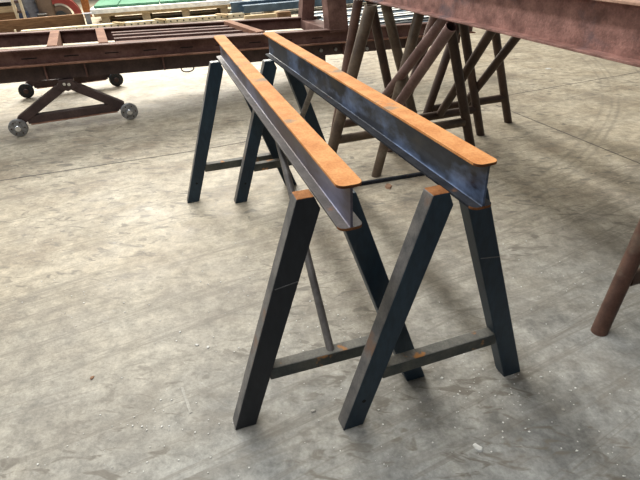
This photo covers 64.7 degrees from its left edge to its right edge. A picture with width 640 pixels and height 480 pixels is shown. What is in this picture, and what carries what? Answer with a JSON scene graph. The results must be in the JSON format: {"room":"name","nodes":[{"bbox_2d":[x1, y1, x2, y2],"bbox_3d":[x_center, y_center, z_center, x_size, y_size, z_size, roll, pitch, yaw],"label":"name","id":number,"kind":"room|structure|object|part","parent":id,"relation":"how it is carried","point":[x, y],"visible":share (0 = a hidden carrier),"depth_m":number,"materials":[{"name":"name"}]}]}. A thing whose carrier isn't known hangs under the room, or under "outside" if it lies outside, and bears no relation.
{"room":"metal workshop","nodes":[
{"label":"metal workshop","id":0,"kind":"room"},
{"bbox_2d":[0,0,639,479],"bbox_3d":[0.824,-3.954,9.335,34.000,0.120,28.000,-3,32,0],"label":"floor","id":1,"kind":"structure","parent":0,"point":[49,398],"depth_m":2.47,"materials":[{"name":"concrete"}]},
{"bbox_2d":[0,0,17,19],"bbox_3d":[-7.249,-4.928,10.854,1.320,0.560,0.840,-14,34,-18],"label":"wooden crate","id":2,"kind":"object","parent":1,"relation":"on","point":[6,9],"visible":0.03,"depth_m":10.70,"materials":[{"name":"brown wood"}]},
{"bbox_2d":[11,0,26,18],"bbox_3d":[-5.978,-4.642,9.973,0.180,0.900,0.050,-14,34,-18],"label":"upright","id":3,"kind":"object","parent":1,"relation":"on","point":[13,2],"visible":0.54,"depth_m":9.99,"materials":[{"name":"paint"}]},
{"bbox_3d":[-6.038,-4.627,9.953,0.050,0.900,0.050,-14,34,-18],"label":"post","id":4,"kind":"part","parent":3,"relation":"part of","materials":[{"name":"beige wood"}]},
{"bbox_3d":[-5.918,-4.657,9.994,0.050,0.900,0.050,-14,34,-18],"label":"post","id":5,"kind":"part","parent":3,"relation":"part of","materials":[{"name":"beige wood"}]},
{"bbox_2d":[0,13,85,32],"bbox_3d":[-6.521,-3.946,9.504,3.920,0.250,0.121,-14,33,-17],"label":"timber beam","id":6,"kind":"structure","parent":1,"relation":"on","point":[6,26],"depth_m":9.79,"materials":[{"name":"brown wood"}]},
{"bbox_2d":[14,0,81,18],"bbox_3d":[-5.748,-4.966,10.588,1.303,0.989,0.748,-14,34,-18],"label":"machine","id":7,"kind":"object","parent":1,"relation":"on","point":[32,8],"visible":0.44,"depth_m":10.44,"materials":[{"name":"red metal"}]},
{"bbox_2d":[80,0,91,16],"bbox_3d":[-5.263,-5.229,11.369,0.200,0.380,0.200,-14,34,-18],"label":"block","id":8,"kind":"object","parent":1,"relation":"on","point":[85,4],"visible":0.86,"depth_m":11.29,"materials":[{"name":"wood"}]},
{"bbox_2d":[82,12,91,24],"bbox_3d":[-4.568,-4.338,9.979,0.180,0.270,0.180,-14,34,-18],"label":"steel post","id":9,"kind":"object","parent":1,"relation":"on","point":[87,15],"visible":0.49,"depth_m":9.91,"materials":[{"name":"grey metal"}]},
{"bbox_2d":[0,150,194,180],"bbox_3d":[-4.479,0.005,3.188,7.396,0.002,0.010,-12,33,-15],"label":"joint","id":10,"kind":"structure","parent":1,"relation":"on","point":[194,150],"depth_m":3.92,"materials":[{"name":"grey concrete"}]},
{"bbox_2d":[14,12,250,31],"bbox_3d":[-3.584,-4.296,9.981,4.449,0.120,0.170,-10,33,-13],"label":"rail","id":11,"kind":"object","parent":1,"relation":"on","point":[230,15],"visible":0.67,"depth_m":10.04,"materials":[{"name":"beige wood"}]},
{"bbox_2d":[94,5,227,23],"bbox_3d":[-3.388,-4.943,10.925,2.680,0.215,1.120,-10,32,-11],"label":"wooden pallet","id":12,"kind":"object","parent":1,"relation":"on","point":[146,15],"visible":0.61,"depth_m":10.58,"materials":[{"name":"brown wood"}]},
{"bbox_2d":[90,0,241,14],"bbox_3d":[-3.271,-5.110,10.897,3.050,0.088,1.260,-10,32,-11],"label":"board","id":13,"kind":"object","parent":12,"relation":"on","point":[159,6],"visible":0.53,"depth_m":10.35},
{"bbox_2d":[93,0,120,8],"bbox_3d":[-4.466,-4.985,10.646,0.460,0.048,1.090,-10,32,-11],"label":"sheet","id":14,"kind":"object","parent":13,"relation":"on","point":[101,3],"visible":0.86,"depth_m":10.37,"materials":[{"name":"green"}]},
{"bbox_2d":[118,0,159,6],"bbox_3d":[-3.838,-5.092,10.775,0.800,0.048,1.090,-10,32,-11],"label":"sheet","id":15,"kind":"object","parent":13,"relation":"on","point":[123,3],"visible":1,"depth_m":10.38,"materials":[{"name":"green"}]},
{"bbox_2d":[160,0,206,3],"bbox_3d":[-2.974,-5.240,10.952,0.950,0.048,1.090,-10,32,-11],"label":"sheet","id":16,"kind":"object","parent":13,"relation":"on","point":[161,1],"visible":1,"depth_m":10.48,"materials":[{"name":"green"}]},
{"bbox_2d":[181,387,191,412],"bbox_3d":[-0.508,0.608,1.920,0.011,0.001,0.136,-17,34,-22],"label":"chalk streak","id":17,"kind":"object","parent":1,"relation":"on","point":[182,388],"visible":1,"depth_m":1.92},
{"bbox_2d":[0,0,475,136],"bbox_3d":[-1.509,-2.337,5.322,6.600,1.518,1.597,-14,34,-18],"label":"frame","id":18,"kind":"object","parent":1,"relation":"on","point":[58,66],"visible":0.92,"depth_m":4.94,"materials":[{"name":"red paint"}]},
{"bbox_3d":[-2.905,-1.978,5.797,0.931,0.336,0.085,-14,34,-18],"label":"stand arm","id":19,"kind":"part","parent":18,"relation":"part of","materials":[{"name":"paint"}]},
{"bbox_3d":[-2.298,-1.402,4.585,0.168,0.099,0.010,-14,34,-18],"label":"pivot plate","id":20,"kind":"part","parent":18,"relation":"part of","materials":[{"name":"paint"}]},
{"bbox_3d":[-2.327,-1.316,4.682,0.931,0.336,0.085,-14,34,-18],"label":"stand arm","id":21,"kind":"part","parent":18,"relation":"part of","materials":[{"name":"paint"}]},
{"bbox_3d":[-2.342,-2.067,5.452,5.020,0.311,0.040,-14,34,-18],"label":"rail","id":22,"kind":"part","parent":18,"relation":"part of","materials":[{"name":"metal"}]},
{"bbox_3d":[-2.362,-2.201,5.412,5.020,0.331,0.100,-14,34,-18],"label":"rail","id":23,"kind":"part","parent":18,"relation":"part of","materials":[{"name":"brown metal"}]},
{"bbox_3d":[-1.316,-1.764,4.941,6.450,0.368,0.040,-14,34,-18],"label":"rail","id":24,"kind":"part","parent":18,"relation":"part of","materials":[{"name":"metal"}]},
{"bbox_3d":[-1.240,-1.879,4.871,6.600,0.392,0.100,-14,34,-18],"label":"rail","id":25,"kind":"part","parent":18,"relation":"part of","materials":[{"name":"brown metal"}]},
{"bbox_2d":[244,13,276,18],"bbox_3d":[-1.152,-4.291,9.777,0.620,0.140,0.100,-13,33,-16],"label":"timber offcut","id":26,"kind":"object","parent":1,"relation":"on","point":[268,15],"visible":0.5,"depth_m":9.72,"materials":[{"name":"brown wood"}]},
{"bbox_2d":[265,10,279,16],"bbox_3d":[-1.097,-4.918,10.839,0.100,0.090,1.500,-14,34,-18],"label":"bearer","id":27,"kind":"object","parent":1,"relation":"on","point":[276,10],"visible":0.04,"depth_m":10.49,"materials":[{"name":"brown wood"}]},
{"bbox_2d":[229,0,294,12],"bbox_3d":[0.405,-5.339,11.142,4.850,0.190,0.161,-13,33,-17],"label":"channel","id":28,"kind":"object","parent":27,"relation":"on","point":[236,6],"visible":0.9,"depth_m":10.46,"materials":[{"name":"blue metal"}]},
{"bbox_2d":[242,0,365,12],"bbox_3d":[0.594,-5.225,10.991,4.650,0.140,0.161,-13,33,-17],"label":"channel","id":29,"kind":"object","parent":27,"relation":"on","point":[263,7],"visible":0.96,"depth_m":10.46,"materials":[{"name":"grey steel"}]},
{"bbox_2d":[276,11,290,17],"bbox_3d":[-0.709,-4.407,9.924,0.260,0.150,0.120,-13,33,-16],"label":"timber offcut","id":30,"kind":"object","parent":1,"relation":"on","point":[281,13],"visible":0.56,"depth_m":9.87,"materials":[{"name":"brown wood"}]},
{"bbox_2d":[187,35,424,429],"bbox_3d":[-0.251,-0.271,2.396,0.748,0.978,2.268,-11,33,-14],"label":"trestle","id":31,"kind":"object","parent":1,"relation":"on","point":[286,134],"visible":0.94,"depth_m":1.68,"materials":[{"name":"grey metal"}]},
{"bbox_3d":[-0.730,-0.655,3.162,0.351,0.865,0.056,-11,33,-14],"label":"leg","id":32,"kind":"part","parent":31,"relation":"part of","materials":[{"name":"blue paint"}]},
{"bbox_3d":[-0.352,-0.726,3.260,0.352,0.853,0.056,-11,33,-14],"label":"leg","id":33,"kind":"part","parent":31,"relation":"part of","materials":[{"name":"blue paint"}]},
{"bbox_3d":[-0.159,0.262,1.633,0.351,0.865,0.056,-11,33,-14],"label":"leg","id":34,"kind":"part","parent":31,"relation":"part of","materials":[{"name":"blue paint"}]},
{"bbox_3d":[0.218,0.191,1.731,0.352,0.853,0.056,-11,33,-14],"label":"leg","id":35,"kind":"part","parent":31,"relation":"part of","materials":[{"name":"blue paint"}]},
{"bbox_2d":[6,155,639,476],"bbox_3d":[0.721,0.143,2.583,4.927,0.002,2.639,-3,32,0],"label":"debris","id":36,"kind":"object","parent":1,"relation":"on","point":[636,155],"depth_m":1.90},
{"bbox_2d":[314,5,380,13],"bbox_3d":[1.557,-4.902,10.614,4.200,0.095,0.125,-14,33,-17],"label":"bar","id":37,"kind":"object","parent":1,"relation":"on","point":[378,6],"visible":0.02,"depth_m":10.23,"materials":[{"name":"metal"}]},
{"bbox_2d":[314,7,397,18],"bbox_3d":[1.685,-4.678,10.242,4.200,0.095,0.125,-14,33,-17],"label":"bar","id":38,"kind":"object","parent":1,"relation":"on","point":[318,16],"visible":0.02,"depth_m":9.81,"materials":[{"name":"metal"}]},
{"bbox_2d":[321,9,402,18],"bbox_3d":[1.993,-4.628,10.138,4.200,0.095,0.125,-14,33,-17],"label":"bar","id":39,"kind":"object","parent":1,"relation":"on","point":[380,11],"visible":0.07,"depth_m":9.81,"materials":[{"name":"metal"}]},
{"bbox_2d":[319,10,407,19],"bbox_3d":[1.952,-4.485,9.919,4.200,0.085,0.125,-14,33,-17],"label":"bar","id":40,"kind":"object","parent":1,"relation":"on","point":[403,10],"visible":0.03,"depth_m":9.69,"materials":[{"name":"grey metal"}]},
{"bbox_2d":[322,11,413,20],"bbox_3d":[1.891,-4.346,9.688,4.200,0.095,0.124,-14,33,-17],"label":"bar","id":41,"kind":"object","parent":1,"relation":"on","point":[408,11],"visible":0.02,"depth_m":9.49,"materials":[{"name":"metal"}]},
{"bbox_2d":[234,32,519,429],"bbox_3d":[0.076,-0.310,2.431,0.748,0.983,2.215,-12,33,-16],"label":"trestle","id":42,"kind":"object","parent":1,"relation":"on","point":[459,169],"visible":0.9,"depth_m":1.69,"materials":[{"name":"metal"}]},
{"bbox_3d":[-0.411,-0.653,3.135,0.351,0.865,0.056,-12,33,-16],"label":"leg","id":43,"kind":"part","parent":42,"relation":"part of","materials":[{"name":"blue paint"}]},
{"bbox_3d":[-0.039,-0.731,3.245,0.352,0.853,0.056,-12,33,-16],"label":"leg","id":44,"kind":"part","parent":42,"relation":"part of","materials":[{"name":"blue paint"}]},
{"bbox_3d":[0.222,0.254,1.619,0.351,0.865,0.056,-12,33,-16],"label":"leg","id":45,"kind":"part","parent":42,"relation":"part of","materials":[{"name":"blue paint"}]},
{"bbox_3d":[0.595,0.176,1.728,0.352,0.853,0.056,-12,33,-16],"label":"leg","id":46,"kind":"part","parent":42,"relation":"part of","materials":[{"name":"blue paint"}]},
{"bbox_2d":[348,15,425,23],"bbox_3d":[2.139,-4.148,9.359,4.200,0.085,0.125,-14,33,-17],"label":"bar","id":47,"kind":"object","parent":1,"relation":"on","point":[424,15],"visible":0.02,"depth_m":9.11,"materials":[{"name":"grey metal"}]},
{"bbox_2d":[348,16,428,26],"bbox_3d":[2.355,-4.079,9.222,4.200,0.095,0.124,-14,33,-17],"label":"bar","id":48,"kind":"object","parent":1,"relation":"on","point":[425,17],"visible":0.1,"depth_m":8.88,"materials":[{"name":"metal"}]},
{"bbox_2d":[385,183,391,188],"bbox_3d":[0.462,-0.366,3.419,0.047,0.010,0.079,10,34,20],"label":"flake","id":49,"kind":"object","parent":1,"relation":"on","point":[387,186],"visible":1,"depth_m":3.41,"materials":[{"name":"brown"}]},
{"bbox_2d":[360,172,423,185],"bbox_3d":[0.491,-0.424,3.499,0.724,0.024,0.022,-10,33,-13],"label":"bar","id":50,"kind":"object","parent":1,"relation":"on","point":[417,174],"visible":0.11,"depth_m":3.49,"materials":[{"name":"black metal"}]},
{"bbox_2d":[371,13,474,177],"bbox_3d":[1.154,-0.480,2.391,0.864,1.232,2.650,-12,33,-16],"label":"trestle","id":51,"kind":"object","parent":1,"relation":"on","point":[464,121],"visible":0.27,"depth_m":3.41,"materials":[{"name":"red paint"}]},
{"bbox_3d":[0.505,-0.929,3.344,0.339,1.045,0.066,-12,33,-16],"label":"leg","id":52,"kind":"part","parent":51,"relation":"part of","materials":[{"name":"brown metal"}]},
{"bbox_3d":[0.971,-1.032,3.477,0.397,1.045,0.066,-12,33,-16],"label":"leg","id":53,"kind":"part","parent":51,"relation":"part of","materials":[{"name":"brown metal"}]},
{"bbox_2d":[212,72,636,147],"bbox_3d":[2.961,-1.730,5.459,8.511,0.002,0.008,-14,33,-18],"label":"trim","id":54,"kind":"structure","parent":1,"relation":"on","point":[635,72],"depth_m":5.23,"materials":[{"name":"grey concrete"}]},
{"bbox_2d":[423,23,519,122],"bbox_3d":[1.613,-0.889,3.020,0.954,1.232,2.750,-12,33,-16],"label":"trestle","id":55,"kind":"object","parent":1,"relation":"on","point":[500,53],"visible":0.54,"depth_m":4.00,"materials":[{"name":"red paint"}]},
{"bbox_3d":[0.955,-1.329,3.960,0.403,1.045,0.066,-12,33,-16],"label":"leg","id":56,"kind":"part","parent":55,"relation":"part of","materials":[{"name":"brown metal"}]},
{"bbox_3d":[1.460,-1.441,4.105,0.430,1.045,0.066,-12,33,-16],"label":"leg","id":57,"kind":"part","parent":55,"relation":"part of","materials":[{"name":"brown metal"}]},
{"bbox_2d":[473,443,482,450],"bbox_3d":[0.530,0.696,1.698,0.023,0.004,0.035,-28,40,-35],"label":"chip","id":58,"kind":"object","parent":1,"relation":"on","point":[477,447],"visible":1,"depth_m":1.70,"materials":[{"name":"white"}]},
{"bbox_2d":[328,0,639,153],"bbox_3d":[0.867,-0.496,2.405,0.941,1.267,3.340,-12,33,-16],"label":"trestle","id":59,"kind":"object","parent":1,"relation":"on","point":[604,29],"visible":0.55,"depth_m":2.36,"materials":[{"name":"brown metal"}]},
{"bbox_3d":[0.175,-1.161,3.711,0.298,1.080,0.066,-12,33,-16],"label":"leg","id":60,"kind":"part","parent":59,"relation":"part of","materials":[{"name":"brown metal"}]},
{"bbox_3d":[0.184,-0.996,3.442,0.420,1.080,0.078,-12,33,-16],"label":"leg","id":61,"kind":"part","parent":59,"relation":"part of","materials":[{"name":"brown metal"}]},
{"bbox_3d":[0.501,-1.233,3.804,0.350,1.080,0.066,-12,33,-16],"label":"leg","id":62,"kind":"part","parent":59,"relation":"part of","materials":[{"name":"brown metal"}]},
{"bbox_3d":[0.605,-1.089,3.562,0.420,1.080,0.066,-12,33,-16],"label":"leg","id":63,"kind":"part","parent":59,"relation":"part of","materials":[{"name":"brown metal"}]},
{"bbox_2d":[387,16,639,336],"bbox_3d":[1.249,-0.754,2.828,0.911,1.232,2.551,-11,33,-13],"label":"trestle","id":64,"kind":"object","parent":1,"relation":"on","point":[627,274],"visible":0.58,"depth_m":3.16,"materials":[{"name":"red paint"}]},
{"bbox_3d":[0.689,-1.181,3.740,0.414,1.045,0.066,-12,33,-16],"label":"leg","id":65,"kind":"part","parent":64,"relation":"part of","materials":[{"name":"brown metal"}]},
{"bbox_3d":[1.157,-1.285,3.873,0.398,1.045,0.066,-12,33,-16],"label":"leg","id":66,"kind":"part","parent":64,"relation":"part of","materials":[{"name":"brown metal"}]},
{"bbox_3d":[1.317,-0.127,1.984,0.456,1.045,0.066,-26,39,-33],"label":"leg","id":67,"kind":"part","parent":64,"relation":"part of","materials":[{"name":"brown metal"}]},
{"bbox_2d":[497,105,639,163],"bbox_3d":[2.409,-0.366,3.288,0.009,0.002,3.910,-14,33,-17],"label":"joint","id":68,"kind":"structure","parent":1,"relation":"on","point":[497,105],"depth_m":4.04,"materials":[{"name":"grey concrete"}]},
{"bbox_2d":[348,13,413,21],"bbox_3d":[2.218,-4.300,9.591,4.200,0.095,0.125,-14,33,-17],"label":"bar","id":69,"kind":"object","parent":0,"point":[407,14],"visible":0.02,"depth_m":9.30,"materials":[{"name":"metal"}]},
{"bbox_2d":[381,18,428,24],"bbox_3d":[2.249,-3.920,8.981,4.200,0.085,0.125,-14,33,-17],"label":"bar","id":70,"kind":"object","parent":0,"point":[409,21],"visible":0.02,"depth_m":8.69,"materials":[{"name":"metal"}]}
]}

